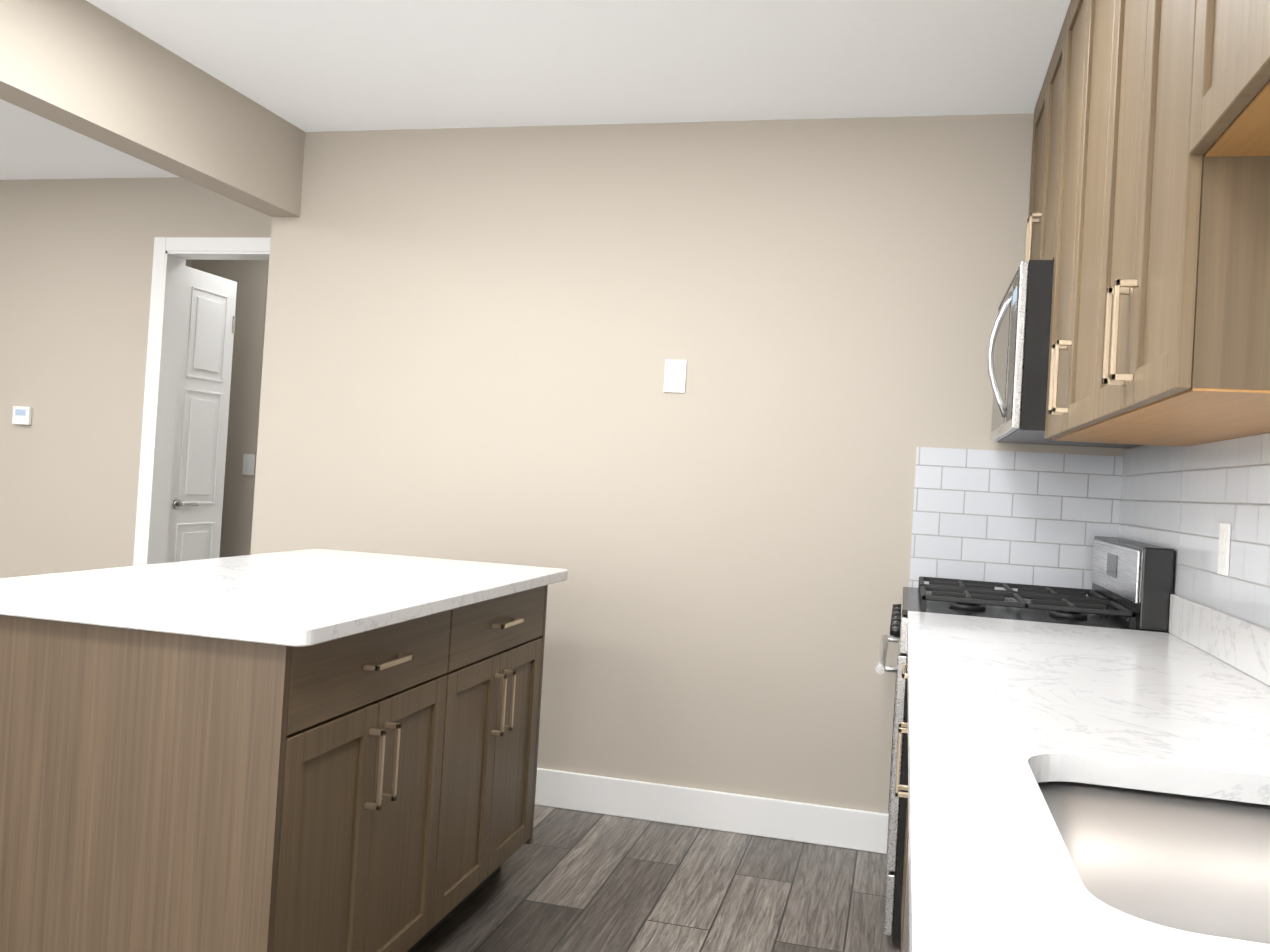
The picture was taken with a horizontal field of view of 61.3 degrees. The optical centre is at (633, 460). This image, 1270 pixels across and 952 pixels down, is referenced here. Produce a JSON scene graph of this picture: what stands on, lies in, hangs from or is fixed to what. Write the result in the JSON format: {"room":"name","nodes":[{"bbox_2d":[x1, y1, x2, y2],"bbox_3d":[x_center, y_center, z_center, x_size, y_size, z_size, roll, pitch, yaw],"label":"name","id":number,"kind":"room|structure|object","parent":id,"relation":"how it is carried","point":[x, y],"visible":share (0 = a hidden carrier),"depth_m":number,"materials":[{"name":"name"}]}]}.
{"room":"kitchen","nodes":[
{"label":"kitchen","id":0,"kind":"room"},
{"bbox_2d":[0,177,171,577],"bbox_3d":[-4.045,-0.185,5.655,3.640,2.550,0.120,3,-1,14],"label":"wall","id":1,"kind":"structure","parent":0,"point":[76,261],"depth_m":5.27,"materials":[{"name":"beige paint"}]},
{"bbox_2d":[12,406,31,424],"bbox_3d":[-3.042,-0.221,5.326,0.100,0.090,0.023,3,-1,14],"label":"thermostat","id":2,"kind":"object","parent":1,"relation":"attached to","point":[22,415],"visible":1,"depth_m":5.32,"materials":[{"name":"white plastic"}]},
{"bbox_2d":[166,266,236,562],"bbox_3d":[-2.229,0.102,5.499,0.083,2.125,0.440,3,-1,14],"label":"door","id":3,"kind":"structure","parent":1,"relation":"in","point":[202,414],"depth_m":5.49,"materials":[{"name":"white wood"}]},
{"bbox_2d":[133,237,270,565],"bbox_3d":[-1.889,0.079,5.089,0.976,2.258,0.136,3,-1,14],"label":"door frame","id":4,"kind":"structure","parent":1,"relation":"attached to","point":[171,255],"depth_m":5.10,"materials":[{"name":"white wood"}]},
{"bbox_2d":[185,260,191,266],"bbox_3d":[-2.820,-0.110,5.854,0.120,2.550,0.875,3,-1,14],"label":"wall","id":5,"kind":"structure","parent":0,"point":[188,263],"depth_m":6.25,"materials":[{"name":"beige paint"}]},
{"bbox_2d":[169,177,271,236],"bbox_3d":[-1.814,-1.159,5.117,0.840,0.360,0.120,3,-1,14],"label":"wall","id":6,"kind":"structure","parent":0,"point":[196,210],"depth_m":5.11,"materials":[{"name":"beige paint"}]},
{"bbox_2d":[191,260,268,557],"bbox_3d":[-2.412,-0.080,6.263,0.710,2.550,0.120,3,-1,14],"label":"wall","id":7,"kind":"structure","parent":0,"point":[250,277],"depth_m":6.17,"materials":[{"name":"beige paint"}]},
{"bbox_2d":[242,454,254,474],"bbox_3d":[-2.209,0.025,6.140,0.075,0.120,0.011,3,-1,14],"label":"hall light switch","id":8,"kind":"object","parent":7,"relation":"attached to","point":[248,464],"visible":1,"depth_m":6.14,"materials":[{"name":"white plastic"}]},
{"bbox_2d":[0,0,1070,179],"bbox_3d":[-2.315,-1.421,3.678,8.076,0.060,9.840,3,-1,14],"label":"ceiling","id":9,"kind":"structure","parent":0,"point":[329,65],"depth_m":3.40,"materials":[{"name":"white paint"}]},
{"bbox_2d":[0,0,304,216],"bbox_3d":[-2.095,-1.239,1.588,0.128,0.344,5.670,3,-1,14],"label":"beam","id":10,"kind":"structure","parent":9,"relation":"attached to","point":[87,69],"depth_m":3.43,"materials":[{"name":"beige paint"}]},
{"bbox_2d":[413,805,900,951],"bbox_3d":[-2.468,1.184,3.638,8.076,0.060,9.840,3,-1,14],"label":"floor","id":11,"kind":"structure","parent":0,"point":[566,880],"depth_m":3.20,"materials":[{"name":"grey wood"}]},
{"bbox_2d":[0,581,560,951],"bbox_3d":[-0.771,0.783,2.684,0.690,0.908,1.455,3,-1,14],"label":"kitchen island","id":12,"kind":"object","parent":11,"relation":"on","point":[317,750],"depth_m":2.04,"materials":[{"name":"brown wood"}]},
{"bbox_2d":[0,549,567,648],"bbox_3d":[-0.812,0.310,2.708,0.884,0.032,1.515,3,-1,14],"label":"island countertop","id":13,"kind":"structure","parent":12,"relation":"on","point":[308,598],"depth_m":2.31,"materials":[{"name":"white stone"}]},
{"bbox_2d":[901,733,906,951],"bbox_3d":[0.979,0.895,2.526,0.644,0.885,0.604,3,-1,14],"label":"base cabinet","id":14,"kind":"object","parent":11,"relation":"on","point":[904,786],"depth_m":2.64,"materials":[{"name":"brown wood"}]},
{"bbox_2d":[907,611,1269,951],"bbox_3d":[0.589,0.387,0.946,0.669,0.035,3.886,3,-1,14],"label":"countertop","id":15,"kind":"structure","parent":14,"relation":"on","point":[993,867],"depth_m":1.39,"materials":[{"name":"white stone"}]},
{"bbox_2d":[1031,761,1269,940],"bbox_3d":[0.625,0.503,1.049,0.470,0.213,0.630,3,-1,14],"label":"sink","id":16,"kind":"object","parent":15,"relation":"in","point":[1153,850],"depth_m":1.33,"materials":[{"name":"silver metal"}]},
{"bbox_2d":[902,840,908,951],"bbox_3d":[0.808,0.894,1.935,0.621,0.850,0.618,3,-1,14],"label":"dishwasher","id":17,"kind":"object","parent":11,"relation":"on","point":[906,934],"visible":0.02,"depth_m":2.11,"materials":[{"name":"black"}]},
{"bbox_2d":[876,536,1174,941],"bbox_3d":[1.099,0.788,3.205,0.734,1.135,0.751,3,-1,14],"label":"range","id":18,"kind":"object","parent":11,"relation":"on","point":[1132,584],"visible":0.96,"depth_m":2.92,"materials":[{"name":"black metal"}]},
{"bbox_2d":[250,113,1125,813],"bbox_3d":[0.191,0.042,4.263,3.362,2.550,0.715,3,-1,14],"label":"wall","id":19,"kind":"structure","parent":0,"point":[474,339],"depth_m":3.91,"materials":[{"name":"beige paint"}]},
{"bbox_2d":[663,359,686,392],"bbox_3d":[0.151,-0.306,3.909,0.080,0.120,0.010,3,-1,14],"label":"door chime","id":20,"kind":"object","parent":19,"relation":"attached to","point":[675,377],"visible":1,"depth_m":3.91,"materials":[{"name":"white plastic"}]},
{"bbox_2d":[535,768,888,853],"bbox_3d":[-0.332,1.217,3.983,2.611,0.135,0.016,3,-1,14],"label":"baseboard","id":21,"kind":"structure","parent":19,"relation":"attached to","point":[855,829],"depth_m":3.79,"materials":[{"name":"white wood"}]},
{"bbox_2d":[1169,593,1269,684],"bbox_3d":[0.907,0.337,0.867,0.020,0.100,3.886,3,-1,14],"label":"backsplash","id":22,"kind":"structure","parent":0,"relation":"attached to","point":[1241,642],"depth_m":2.28,"materials":[{"name":"white stone"}]},
{"bbox_3d":[0.973,0.034,0.769,0.120,2.550,5.670,3,-1,14],"label":"wall","id":23,"kind":"structure","parent":0,"visible":0},
{"bbox_2d":[1025,43,1056,261],"bbox_3d":[1.396,-0.849,3.176,0.344,0.659,0.757,3,-1,14],"label":"upper cabinet","id":24,"kind":"object","parent":23,"relation":"attached to","point":[1043,111],"depth_m":3.25,"materials":[{"name":"brown wood"}]},
{"bbox_2d":[987,260,1143,448],"bbox_3d":[1.294,-0.289,3.186,0.485,0.456,0.751,3,-1,14],"label":"over-the-range microwave","id":25,"kind":"object","parent":24,"relation":"attached to","point":[1020,337],"visible":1,"depth_m":2.87,"materials":[{"name":"silver metal"}]},
{"bbox_2d":[1044,0,1246,446],"bbox_3d":[1.194,-0.629,2.434,0.344,1.144,0.887,3,-1,14],"label":"upper cabinet","id":26,"kind":"object","parent":23,"relation":"attached to","point":[1075,66],"depth_m":2.59,"materials":[{"name":"brown wood"}]},
{"bbox_2d":[1077,0,1269,435],"bbox_3d":[1.017,-0.650,1.740,0.344,1.144,0.787,3,-1,14],"label":"upper cabinet","id":27,"kind":"object","parent":23,"relation":"attached to","point":[1148,226],"depth_m":1.67,"materials":[{"name":"brown wood"}]},
{"bbox_2d":[1173,0,1269,163],"bbox_3d":[0.824,-0.833,0.948,0.344,0.826,0.973,3,-1,14],"label":"upper cabinet","id":28,"kind":"object","parent":23,"relation":"attached to","point":[1223,57],"depth_m":1.35,"materials":[{"name":"brown wood"}]},
{"bbox_2d":[1217,522,1230,575],"bbox_3d":[1.294,0.195,2.349,0.008,0.115,0.070,3,-1,14],"label":"outlet","id":29,"kind":"object","parent":23,"relation":"attached to","point":[1224,547],"visible":1,"depth_m":2.33,"materials":[{"name":"white plastic"}]}
]}

